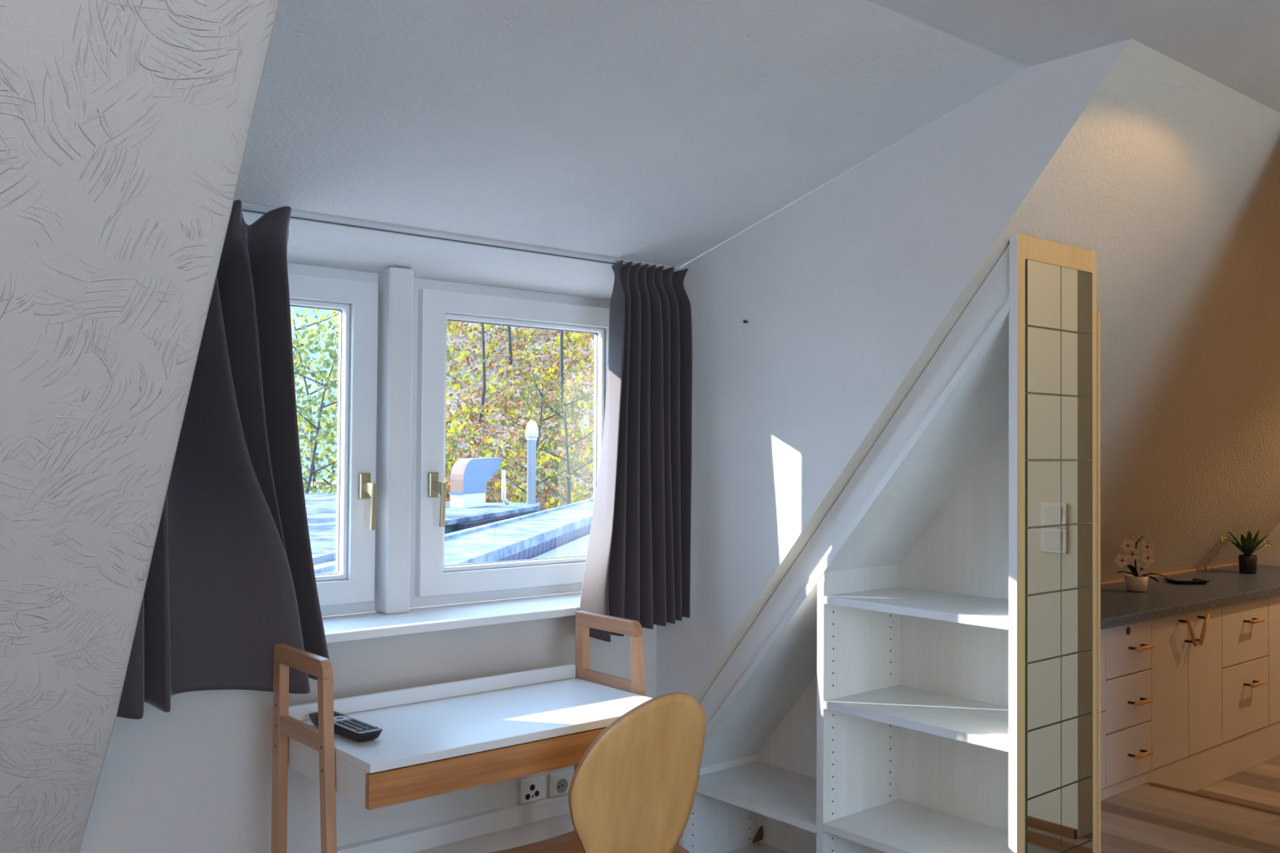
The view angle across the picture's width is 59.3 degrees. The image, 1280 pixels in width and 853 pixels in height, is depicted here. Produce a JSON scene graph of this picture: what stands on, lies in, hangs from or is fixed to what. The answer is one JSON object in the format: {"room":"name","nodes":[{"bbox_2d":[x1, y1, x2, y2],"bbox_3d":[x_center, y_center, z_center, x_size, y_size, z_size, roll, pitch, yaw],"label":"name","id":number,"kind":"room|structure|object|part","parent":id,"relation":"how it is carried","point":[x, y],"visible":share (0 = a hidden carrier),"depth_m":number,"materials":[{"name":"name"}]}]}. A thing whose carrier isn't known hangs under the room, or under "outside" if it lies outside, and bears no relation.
{"room":"attic room","nodes":[
{"label":"attic room","id":0,"kind":"room"},
{"bbox_2d":[0,0,279,852],"bbox_3d":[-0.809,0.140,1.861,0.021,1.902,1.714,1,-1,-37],"label":"wall","id":1,"kind":"structure","parent":0,"point":[278,0],"depth_m":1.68,"materials":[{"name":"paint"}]},
{"bbox_2d":[324,591,579,617],"bbox_3d":[-0.754,0.524,3.117,1.700,0.064,0.160,1,-1,-40],"label":"sill","id":2,"kind":"structure","parent":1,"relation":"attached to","point":[578,592],"depth_m":3.22,"materials":[{"name":"paint"}]},
{"bbox_2d":[79,615,679,852],"bbox_3d":[-0.460,0.962,2.928,8.120,0.905,0.001,1,-1,-40],"label":"wall","id":3,"kind":"structure","parent":0,"point":[195,776],"depth_m":2.60,"materials":[{"name":"paint"}]},
{"bbox_2d":[287,262,378,617],"bbox_3d":[-0.977,0.030,2.733,0.845,0.906,0.167,1,-1,-40],"label":"window","id":4,"kind":"structure","parent":3,"relation":"in","point":[348,590],"depth_m":2.91,"materials":[{"name":"white plastic"}]},
{"bbox_3d":[-0.714,0.154,2.919,0.030,0.068,0.011,1,-1,-40],"label":"handle","id":5,"kind":"part","parent":4,"relation":"part of","materials":[{"name":"beige"}]},
{"bbox_3d":[-0.695,0.205,2.895,0.014,0.122,0.053,1,-1,-40],"label":"lever","id":6,"kind":"part","parent":4,"relation":"part of","materials":[{"name":"beige"}]},
{"bbox_2d":[319,793,569,852],"bbox_3d":[-0.555,1.040,2.829,1.450,0.051,0.024,1,-1,-40],"label":"baseboard","id":7,"kind":"structure","parent":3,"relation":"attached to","point":[421,839],"depth_m":2.90,"materials":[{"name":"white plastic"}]},
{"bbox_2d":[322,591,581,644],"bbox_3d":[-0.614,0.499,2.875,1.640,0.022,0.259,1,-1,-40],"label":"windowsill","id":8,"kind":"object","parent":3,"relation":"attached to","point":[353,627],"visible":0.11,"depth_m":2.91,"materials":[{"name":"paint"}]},
{"bbox_2d":[409,277,610,608],"bbox_3d":[-0.335,0.045,3.278,0.810,0.906,0.167,1,-1,-40],"label":"window","id":9,"kind":"structure","parent":3,"relation":"attached to","point":[433,583],"depth_m":3.11,"materials":[{"name":"white plastic"}]},
{"bbox_3d":[-0.559,0.158,3.050,0.030,0.068,0.011,1,-1,-40],"label":"handle","id":10,"kind":"part","parent":9,"relation":"part of","materials":[{"name":"beige"}]},
{"bbox_3d":[-0.540,0.209,3.026,0.014,0.122,0.053,1,-1,-40],"label":"lever","id":11,"kind":"part","parent":9,"relation":"part of","materials":[{"name":"beige"}]},
{"bbox_2d":[520,775,545,804],"bbox_3d":[-0.291,0.989,3.063,0.082,0.064,0.010,1,-1,-40],"label":"wall socket","id":12,"kind":"object","parent":3,"relation":"attached to","point":[531,789],"visible":1,"depth_m":3.06,"materials":[{"name":"white plastic"}]},
{"bbox_2d":[548,768,573,797],"bbox_3d":[-0.219,0.990,3.124,0.082,0.064,0.011,1,-1,-40],"label":"wall socket","id":13,"kind":"object","parent":3,"relation":"attached to","point":[559,783],"visible":0.89,"depth_m":3.12,"materials":[{"name":"white plastic"}]},
{"bbox_2d":[374,266,413,614],"bbox_3d":[-0.690,0.037,3.023,0.070,0.908,0.195,1,-1,-40],"label":"window mullion","id":14,"kind":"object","parent":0,"point":[395,284],"depth_m":2.95,"materials":[{"name":"white painted wood"}]},
{"bbox_2d":[233,0,1279,300],"bbox_3d":[1.129,-0.610,1.097,8.120,0.401,5.400,1,-1,-40],"label":"ceiling","id":15,"kind":"structure","parent":0,"point":[655,131],"depth_m":2.34,"materials":[{"name":"painted plaster"}]},
{"bbox_2d":[241,202,679,271],"bbox_3d":[-0.502,-0.475,2.805,1.600,0.017,0.030,1,-1,-40],"label":"rail","id":16,"kind":"object","parent":15,"relation":"attached to","point":[250,208],"visible":0.59,"depth_m":2.80,"materials":[{"name":"silver metal"}]},
{"bbox_2d":[116,200,333,719],"bbox_3d":[-0.920,0.054,2.454,0.500,1.078,0.201,1,-1,-40],"label":"curtain","id":17,"kind":"object","parent":16,"relation":"hanging from","point":[231,579],"visible":0.7,"depth_m":2.44,"materials":[{"name":"black fabric"}]},
{"bbox_2d":[578,260,692,642],"bbox_3d":[-0.032,0.060,3.190,0.360,1.049,0.164,1,-1,-40],"label":"curtain","id":18,"kind":"object","parent":16,"relation":"hanging from","point":[637,566],"visible":0.99,"depth_m":3.18,"materials":[{"name":"black fabric"}]},
{"bbox_2d":[656,38,1131,697],"bbox_3d":[0.454,0.092,2.933,0.040,1.742,1.712,1,-1,-40],"label":"wall","id":19,"kind":"structure","parent":0,"point":[840,291],"depth_m":2.89,"materials":[{"name":"painted plaster"}]},
{"bbox_2d":[692,38,1279,702],"bbox_3d":[1.817,0.121,3.919,3.396,1.742,1.452,1,-1,-40],"label":"wall","id":20,"kind":"structure","parent":0,"point":[1169,173],"depth_m":3.12,"materials":[{"name":"paint"}]},
{"bbox_2d":[1100,628,1105,790],"bbox_3d":[1.199,0.888,3.584,0.395,0.511,0.467,1,-1,-40],"label":"base cabinet","id":21,"kind":"object","parent":20,"relation":"attached to","point":[1102,631],"visible":0.13,"depth_m":3.55,"materials":[{"name":"brown"}]},
{"bbox_3d":[1.318,1.020,3.440,0.392,0.241,0.018,1,-1,-40],"label":"drawer","id":22,"kind":"part","parent":21,"relation":"part of","materials":[{"name":"white wood"}]},
{"bbox_3d":[1.320,0.764,3.445,0.392,0.262,0.018,1,-1,-40],"label":"drawer","id":23,"kind":"part","parent":21,"relation":"part of","materials":[{"name":"white wood"}]},
{"bbox_2d":[1100,562,1279,629],"bbox_3d":[2.020,0.631,4.300,2.565,0.041,0.468,1,-1,-40],"label":"countertop","id":24,"kind":"structure","parent":21,"relation":"on","point":[1119,606],"depth_m":4.20,"materials":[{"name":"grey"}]},
{"bbox_2d":[1113,535,1168,591],"bbox_3d":[1.875,0.514,4.224,0.216,0.207,0.086,1,-1,-8],"label":"potted orchid","id":25,"kind":"object","parent":24,"relation":"on","point":[1137,581],"visible":1,"depth_m":4.20,"materials":[{"name":"beige"}]},
{"bbox_3d":[1.795,0.500,4.191,0.056,0.056,0.011,0,-1,26],"label":"flower","id":26,"kind":"part","parent":25,"relation":"part of","materials":[{"name":"beige plant"}]},
{"bbox_3d":[1.820,0.445,4.201,0.056,0.053,0.019,0,-1,31],"label":"flower","id":27,"kind":"part","parent":25,"relation":"part of","materials":[{"name":"beige plant"}]},
{"bbox_3d":[1.838,0.479,4.202,0.057,0.056,0.004,0,-1,26],"label":"flower","id":28,"kind":"part","parent":25,"relation":"part of","materials":[{"name":"beige plant"}]},
{"bbox_3d":[1.863,0.589,4.221,0.086,0.058,0.086,1,-1,-40],"label":"pot","id":29,"kind":"part","parent":25,"relation":"part of","materials":[{"name":"beige ceramic"}]},
{"bbox_3d":[1.873,0.489,4.226,0.046,0.158,0.008,1,-1,-26],"label":"stem","id":30,"kind":"part","parent":25,"relation":"part of","materials":[{"name":"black plant"}]},
{"bbox_3d":[1.873,0.533,4.206,0.056,0.055,0.012,-1,-1,39],"label":"flower","id":31,"kind":"part","parent":25,"relation":"part of","materials":[{"name":"beige plant"}]},
{"bbox_3d":[1.908,0.454,4.236,0.056,0.056,0.011,0,-1,30],"label":"flower","id":32,"kind":"part","parent":25,"relation":"part of","materials":[{"name":"beige plant"}]},
{"bbox_3d":[1.905,0.495,4.217,0.057,0.055,0.005,0,-1,6],"label":"flower","id":33,"kind":"part","parent":25,"relation":"part of","materials":[{"name":"beige plant"}]},
{"bbox_3d":[1.918,0.484,4.232,0.017,0.054,0.056,1,-2,-44],"label":"flower","id":34,"kind":"part","parent":25,"relation":"part of","materials":[{"name":"beige plant"}]},
{"bbox_2d":[1163,577,1209,584],"bbox_3d":[2.183,0.618,4.499,0.132,0.014,0.120,0,-1,-3],"label":"serving dish","id":35,"kind":"object","parent":24,"relation":"on","point":[1177,580],"visible":1,"depth_m":4.49,"materials":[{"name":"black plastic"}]},
{"bbox_2d":[1221,529,1271,573],"bbox_3d":[2.616,0.540,4.872,0.207,0.192,0.217,1,-1,-40],"label":"potted plant","id":36,"kind":"object","parent":24,"relation":"on","point":[1247,562],"visible":0.99,"depth_m":4.85,"materials":[{"name":"green plant"}]},
{"bbox_3d":[2.530,0.476,4.879,0.034,0.034,0.005,0,-1,24],"label":"flower","id":37,"kind":"part","parent":36,"relation":"part of","materials":[{"name":"beige plant"}]},
{"bbox_3d":[2.633,0.597,4.874,0.072,0.078,0.072,1,-1,-40],"label":"pot","id":38,"kind":"part","parent":36,"relation":"part of","materials":[{"name":"black ceramic"}]},
{"bbox_3d":[2.709,0.507,4.860,0.034,0.034,0.005,0,-1,24],"label":"flower","id":39,"kind":"part","parent":36,"relation":"part of","materials":[{"name":"beige plant"}]},
{"bbox_2d":[1100,782,1279,852],"bbox_3d":[2.573,1.340,2.124,0.750,0.360,5.140,1,-1,-40],"label":"platform","id":40,"kind":"object","parent":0,"point":[1144,818],"depth_m":3.32,"materials":[{"name":"laminate"}]},
{"bbox_2d":[1148,782,1279,815],"bbox_3d":[3.104,1.174,2.069,0.022,0.028,4.365,1,-1,-40],"label":"trim","id":41,"kind":"structure","parent":40,"relation":"attached to","point":[1151,783],"depth_m":3.57,"materials":[{"name":"brown wood"}]},
{"bbox_2d":[1194,755,1279,812],"bbox_3d":[3.577,1.414,2.975,1.885,0.260,5.140,1,-1,-40],"label":"floor","id":42,"kind":"structure","parent":0,"point":[1259,785],"depth_m":4.04,"materials":[{"name":"laminate"}]},
{"bbox_2d":[1104,619,1155,787],"bbox_3d":[1.468,0.895,3.812,0.308,0.511,0.467,1,-1,-40],"label":"base cabinet","id":43,"kind":"object","parent":42,"relation":"on","point":[1128,700],"visible":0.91,"depth_m":3.65,"materials":[{"name":"white laminate"},{"name":"wood"},{"name":"metal"}]},
{"bbox_3d":[1.588,0.894,3.670,0.305,0.168,0.018,1,-1,-40],"label":"drawer","id":44,"kind":"part","parent":43,"relation":"part of","materials":[{"name":"white wood"}]},
{"bbox_3d":[1.589,0.723,3.674,0.305,0.167,0.018,1,-1,-40],"label":"drawer","id":45,"kind":"part","parent":43,"relation":"part of","materials":[{"name":"white wood"}]},
{"bbox_3d":[1.587,1.064,3.667,0.305,0.164,0.018,1,-1,-40],"label":"drawer","id":46,"kind":"part","parent":43,"relation":"part of","materials":[{"name":"white wood"}]},
{"bbox_3d":[1.640,1.068,3.658,0.110,0.013,0.013,1,-1,-40],"label":"handle","id":47,"kind":"part","parent":43,"relation":"part of","materials":[{"name":"brown wood"}]},
{"bbox_3d":[1.641,0.898,3.661,0.110,0.013,0.013,1,-1,-40],"label":"handle","id":48,"kind":"part","parent":43,"relation":"part of","materials":[{"name":"brown wood"}]},
{"bbox_3d":[1.646,0.722,3.668,0.110,0.013,0.013,1,-1,-40],"label":"handle","id":49,"kind":"part","parent":43,"relation":"part of","materials":[{"name":"brown wood"}]},
{"bbox_2d":[1148,605,1222,769],"bbox_3d":[1.796,0.903,4.090,0.550,0.511,0.467,1,-1,-40],"label":"base cabinet","id":50,"kind":"object","parent":42,"relation":"on","point":[1186,668],"visible":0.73,"depth_m":3.92,"materials":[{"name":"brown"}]},
{"bbox_3d":[1.811,0.898,3.859,0.271,0.507,0.018,1,-1,-40],"label":"door","id":51,"kind":"part","parent":50,"relation":"part of","materials":[{"name":"white wood"}]},
{"bbox_3d":[1.913,0.749,3.916,0.009,0.009,0.032,1,-1,-40],"label":"handle post","id":52,"kind":"part","parent":50,"relation":"part of","materials":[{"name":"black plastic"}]},
{"bbox_3d":[1.906,0.711,3.889,0.074,0.105,0.013,1,-1,-40],"label":"handle","id":53,"kind":"part","parent":50,"relation":"part of","materials":[{"name":"brown wood"}]},
{"bbox_3d":[1.982,0.713,3.953,0.074,0.105,0.013,1,-1,-40],"label":"handle","id":54,"kind":"part","parent":50,"relation":"part of","materials":[{"name":"brown wood"}]},
{"bbox_3d":[2.021,0.903,4.037,0.272,0.507,0.018,1,-1,-40],"label":"door","id":55,"kind":"part","parent":50,"relation":"part of","materials":[{"name":"white wood"}]},
{"bbox_2d":[1100,721,1279,800],"bbox_3d":[2.136,1.229,4.135,2.550,0.133,0.016,1,-1,-40],"label":"plinth","id":56,"kind":"structure","parent":42,"relation":"on","point":[1199,771],"depth_m":4.07,"materials":[{"name":"beige wood"}]},
{"bbox_2d":[1222,596,1268,742],"bbox_3d":[2.168,0.911,4.405,0.423,0.511,0.467,1,-1,-40],"label":"base cabinet","id":57,"kind":"object","parent":42,"relation":"on","point":[1245,624],"visible":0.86,"depth_m":4.25,"materials":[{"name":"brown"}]},
{"bbox_3d":[2.287,1.028,4.261,0.420,0.269,0.018,1,-1,-40],"label":"drawer","id":58,"kind":"part","parent":57,"relation":"part of","materials":[{"name":"white wood"}]},
{"bbox_3d":[2.289,0.773,4.266,0.420,0.234,0.018,1,-1,-40],"label":"drawer","id":59,"kind":"part","parent":57,"relation":"part of","materials":[{"name":"white wood"}]},
{"bbox_3d":[2.331,0.973,4.245,0.110,0.013,0.013,1,-1,-40],"label":"handle","id":60,"kind":"part","parent":57,"relation":"part of","materials":[{"name":"brown wood"}]},
{"bbox_3d":[2.332,0.735,4.250,0.110,0.013,0.013,1,-1,-40],"label":"handle","id":61,"kind":"part","parent":57,"relation":"part of","materials":[{"name":"brown wood"}]},
{"bbox_2d":[1266,594,1279,725],"bbox_3d":[2.649,0.923,4.838,0.869,0.511,0.428,1,-1,-40],"label":"base cabinet","id":62,"kind":"object","parent":42,"relation":"on","point":[1273,602],"visible":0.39,"depth_m":4.43,"materials":[{"name":"brown"}]},
{"bbox_2d":[1250,522,1279,566],"bbox_3d":[4.304,0.361,3.606,0.001,2.200,5.140,1,-1,-40],"label":"wall","id":63,"kind":"structure","parent":0,"point":[1270,555],"depth_m":5.22,"materials":[{"name":"paint"}]},
{"bbox_3d":[0.194,1.414,0.106,5.485,0.100,5.140,1,-1,-40],"label":"floor","id":64,"kind":"structure","parent":0,"visible":0},
{"bbox_2d":[271,610,652,852],"bbox_3d":[-0.348,0.943,2.554,0.843,0.929,0.419,1,-1,-40],"label":"writing desk","id":65,"kind":"object","parent":64,"relation":"on","point":[435,740],"visible":0.9,"depth_m":2.42,"materials":[{"name":"white laminate"}]},
{"bbox_3d":[-0.780,0.956,2.429,0.022,0.893,0.034,1,-1,-40],"label":"leg","id":66,"kind":"part","parent":65,"relation":"part of","materials":[{"name":"brown wood"}]},
{"bbox_3d":[-0.703,0.639,2.347,0.020,0.034,0.198,1,-1,-40],"label":"rail","id":67,"kind":"part","parent":65,"relation":"part of","materials":[{"name":"brown wood"}]},
{"bbox_3d":[-0.707,0.490,2.356,0.022,0.036,0.249,1,-1,-40],"label":"frame","id":68,"kind":"part","parent":65,"relation":"part of","materials":[{"name":"brown wood"}]},
{"bbox_3d":[-0.615,0.953,2.235,0.022,0.893,0.101,1,-1,-40],"label":"leg","id":69,"kind":"part","parent":65,"relation":"part of","materials":[{"name":"brown wood"}]},
{"bbox_2d":[309,711,382,742],"bbox_3d":[-0.625,0.634,2.382,0.057,0.025,0.232,1,-2,-42],"label":"remote control","id":70,"kind":"object","parent":65,"relation":"on","point":[355,730],"visible":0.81,"depth_m":2.33,"materials":[{"name":"black plastic"}]},
{"bbox_3d":[-0.602,0.624,2.356,0.051,0.001,0.152,1,-2,-42],"label":"plate","id":71,"kind":"part","parent":70,"relation":"part of","materials":[{"name":"grey plastic"}]},
{"bbox_3d":[-0.217,0.705,2.405,0.796,0.066,0.017,1,-1,-40],"label":"drawer","id":72,"kind":"part","parent":65,"relation":"part of","materials":[{"name":"brown wood"}]},
{"bbox_3d":[-0.155,0.971,2.959,0.022,0.893,0.034,1,-1,-40],"label":"leg","id":73,"kind":"part","parent":65,"relation":"part of","materials":[{"name":"brown wood"}]},
{"bbox_3d":[-0.077,0.654,2.877,0.020,0.034,0.198,1,-1,-40],"label":"rail","id":74,"kind":"part","parent":65,"relation":"part of","materials":[{"name":"brown wood"}]},
{"bbox_3d":[-0.082,0.505,2.886,0.022,0.036,0.249,1,-1,-40],"label":"frame","id":75,"kind":"part","parent":65,"relation":"part of","materials":[{"name":"brown wood"}]},
{"bbox_3d":[0.010,0.968,2.765,0.022,0.893,0.101,1,-1,-40],"label":"leg","id":76,"kind":"part","parent":65,"relation":"part of","materials":[{"name":"brown wood"}]},
{"bbox_2d":[490,692,706,852],"bbox_3d":[-0.092,0.985,2.478,0.420,0.851,0.500,1,-1,-40],"label":"chair","id":77,"kind":"object","parent":64,"relation":"on","point":[633,789],"visible":1,"depth_m":2.34,"materials":[{"name":"brown wood"}]},
{"bbox_3d":[-0.114,0.971,2.504,0.394,0.043,0.407,1,-1,-40],"label":"seat","id":78,"kind":"part","parent":77,"relation":"part of","materials":[{"name":"brown wood"}]},
{"bbox_3d":[-0.007,0.763,2.350,0.351,0.412,0.105,1,-1,-40],"label":"backrest","id":79,"kind":"part","parent":77,"relation":"part of","materials":[{"name":"brown wood"}]},
{"bbox_2d":[679,233,1101,852],"bbox_3d":[0.615,0.500,3.046,0.364,1.849,1.129,1,-1,-40],"label":"shelf unit","id":80,"kind":"object","parent":64,"relation":"on","point":[874,702],"visible":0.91,"depth_m":2.95,"materials":[{"name":"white wood"}]},
{"bbox_3d":[0.244,1.243,3.431,0.320,0.372,0.021,1,-1,-40],"label":"panel","id":81,"kind":"part","parent":80,"relation":"part of","materials":[{"name":"white wood"}]},
{"bbox_3d":[0.415,1.307,3.227,0.320,0.020,0.511,1,-1,-40],"label":"shelf","id":82,"kind":"part","parent":80,"relation":"part of","materials":[{"name":"white wood"}]},
{"bbox_3d":[0.411,1.057,3.240,0.320,0.020,0.531,1,-1,-40],"label":"shelf","id":83,"kind":"part","parent":80,"relation":"part of","materials":[{"name":"white wood"}]},
{"bbox_3d":[0.591,0.903,3.031,0.320,1.042,0.023,1,-1,-40],"label":"divider panel","id":84,"kind":"part","parent":80,"relation":"part of","materials":[{"name":"white wood"}]},
{"bbox_3d":[0.722,0.589,3.143,0.012,1.677,1.092,1,-1,-40],"label":"panel","id":85,"kind":"part","parent":80,"relation":"part of","materials":[{"name":"white wood"}]},
{"bbox_3d":[0.770,1.039,2.816,0.320,0.020,0.535,1,-1,-40],"label":"shelf","id":86,"kind":"part","parent":80,"relation":"part of","materials":[{"name":"white wood"}]},
{"bbox_3d":[0.772,0.723,2.822,0.320,0.020,0.535,1,-1,-40],"label":"shelf","id":87,"kind":"part","parent":80,"relation":"part of","materials":[{"name":"white wood"}]},
{"bbox_3d":[0.774,0.451,2.828,0.320,0.020,0.535,1,-1,-40],"label":"shelf","id":88,"kind":"part","parent":80,"relation":"part of","materials":[{"name":"white wood"}]},
{"bbox_3d":[0.968,0.494,2.624,0.353,1.849,0.019,1,-1,-40],"label":"panel","id":89,"kind":"part","parent":80,"relation":"part of","materials":[{"name":"brown wood"}]},
{"bbox_2d":[1025,258,1093,852],"bbox_3d":[0.978,0.458,2.617,0.293,1.667,0.004,1,-1,-40],"label":"mirror","id":90,"kind":"object","parent":80,"relation":"attached to","point":[1059,756],"visible":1,"depth_m":2.61,"materials":[{"name":"clear glass"}]},
{"label":"outside","id":91,"kind":"structure","parent":0,"visible":0},
{"label":"ground","id":92,"kind":"structure","parent":91,"visible":0},
{"bbox_2d":[531,533,589,559],"bbox_3d":[1.089,2.990,12.783,3.895,3.260,15.279,0,-1,7],"label":"canopy","id":93,"kind":"object","parent":92,"relation":"on","point":[579,547],"visible":0.02,"depth_m":12.24,"materials":[{"name":"silver metal"}]},
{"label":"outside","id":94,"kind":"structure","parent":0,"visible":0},
{"bbox_2d":[289,306,338,480],"bbox_3d":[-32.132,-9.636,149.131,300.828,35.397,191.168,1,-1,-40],"label":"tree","id":95,"kind":"object","parent":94,"point":[298,321],"visible":0.01,"depth_m":179.96,"materials":[{"name":"green plant"}]},
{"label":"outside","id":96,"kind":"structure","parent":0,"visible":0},
{"bbox_2d":[313,497,592,574],"bbox_3d":[-1.159,2.636,14.171,1.044,2.990,22.738,0,-1,8],"label":"roof","id":97,"kind":"structure","parent":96,"point":[543,531],"depth_m":11.76,"materials":[{"name":"metal"}]},
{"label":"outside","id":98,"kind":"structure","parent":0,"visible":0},
{"bbox_2d":[302,320,594,511],"bbox_3d":[-3.939,-5.112,48.291,76.297,21.704,65.356,1,-1,-40],"label":"hill","id":99,"kind":"structure","parent":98,"point":[496,417],"depth_m":38.74,"materials":[{"name":"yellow plant"}]},
{"bbox_2d":[293,313,338,494],"bbox_3d":[-6.496,0.918,23.063,4.730,7.572,5.731,0,-1,21],"label":"tree","id":100,"kind":"object","parent":99,"relation":"on","point":[316,440],"visible":0.25,"depth_m":23.02,"materials":[{"name":"green plant"}]},
{"bbox_2d":[290,307,454,488],"bbox_3d":[-8.212,0.195,27.951,6.651,9.138,6.569,1,-1,-40],"label":"tree","id":101,"kind":"object","parent":99,"relation":"on","point":[322,318],"visible":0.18,"depth_m":27.77,"materials":[{"name":"green plant"}]},
{"bbox_2d":[292,311,493,493],"bbox_3d":[-6.845,0.609,26.119,5.898,8.217,5.908,1,-1,-40],"label":"tree","id":102,"kind":"object","parent":99,"relation":"on","point":[334,473],"visible":0.12,"depth_m":25.89,"materials":[{"name":"green plant"}]},
{"bbox_2d":[304,492,542,565],"bbox_3d":[-6.136,2.690,15.391,8.700,3.060,13.589,0,-1,8],"label":"roof","id":103,"kind":"structure","parent":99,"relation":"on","point":[321,508],"depth_m":14.88,"materials":[{"name":"metal"}]},
{"bbox_2d":[448,457,502,507],"bbox_3d":[-2.509,0.850,17.307,0.231,0.745,1.300,0,-1,20],"label":"cowl","id":104,"kind":"object","parent":103,"relation":"on","point":[469,477],"visible":1,"depth_m":16.91,"materials":[{"name":"silver metal"}]},
{"bbox_2d":[449,457,502,492],"bbox_3d":[-2.500,0.733,17.317,0.220,0.510,1.280,0,-1,20],"label":"hood","id":105,"kind":"object","parent":104,"relation":"attached to","point":[468,474],"depth_m":16.98,"materials":[{"name":"white metal"}]},
{"bbox_2d":[501,470,510,504],"bbox_3d":[-2.120,0.973,17.736,0.070,0.581,0.224,0,-1,22],"label":"vent pipe","id":106,"kind":"object","parent":103,"relation":"on","point":[503,472],"visible":0.92,"depth_m":17.65,"materials":[{"name":"silver metal"}]},
{"bbox_2d":[524,421,538,503],"bbox_3d":[-1.747,0.577,18.128,0.216,1.335,0.216,1,-1,-40],"label":"flue pipe","id":107,"kind":"object","parent":103,"relation":"on","point":[531,432],"visible":1,"depth_m":18.07,"materials":[{"name":"silver metal"}]},
{"bbox_2d":[444,475,511,502],"bbox_3d":[-3.804,2.326,24.650,2.319,3.200,2.093,1,-1,-13],"label":"tree","id":108,"kind":"object","parent":99,"relation":"on","point":[447,479],"visible":0.04,"depth_m":24.60,"materials":[{"name":"green plant"}]},
{"bbox_2d":[478,323,485,423],"bbox_3d":[-5.048,-5.849,36.699,8.474,11.883,8.414,0,-1,27],"label":"tree","id":109,"kind":"object","parent":99,"relation":"on","point":[483,393],"visible":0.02,"depth_m":36.60,"materials":[{"name":"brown plant"}]},
{"bbox_2d":[507,325,512,364],"bbox_3d":[-5.453,-8.510,41.500,9.730,12.772,10.477,1,-1,-40],"label":"tree","id":110,"kind":"object","parent":99,"relation":"on","point":[508,326],"visible":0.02,"depth_m":41.77,"materials":[{"name":"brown plant"}]},
{"bbox_2d":[444,320,594,510],"bbox_3d":[-5.362,-0.626,34.470,19.368,11.770,26.751,1,-1,-9],"label":"tree","id":111,"kind":"object","parent":99,"relation":"on","point":[474,418],"visible":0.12,"depth_m":37.05,"materials":[{"name":"plant"}]},
{"bbox_2d":[478,357,593,511],"bbox_3d":[-2.300,0.849,26.664,3.154,4.949,3.210,1,-1,-40],"label":"tree","id":112,"kind":"object","parent":99,"relation":"on","point":[517,469],"visible":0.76,"depth_m":26.86,"materials":[{"name":"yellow plant"}]},
{"bbox_2d":[494,367,594,510],"bbox_3d":[-1.397,1.209,26.005,3.222,5.115,3.506,1,-1,-40],"label":"tree","id":113,"kind":"object","parent":99,"relation":"on","point":[546,449],"visible":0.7,"depth_m":25.92,"materials":[{"name":"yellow plant"}]},
{"bbox_2d":[559,330,564,415],"bbox_3d":[-2.502,-6.030,36.217,8.796,11.823,8.696,1,-1,-40],"label":"tree","id":114,"kind":"object","parent":99,"relation":"on","point":[562,382],"visible":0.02,"depth_m":35.94,"materials":[{"name":"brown plant"}]}
]}

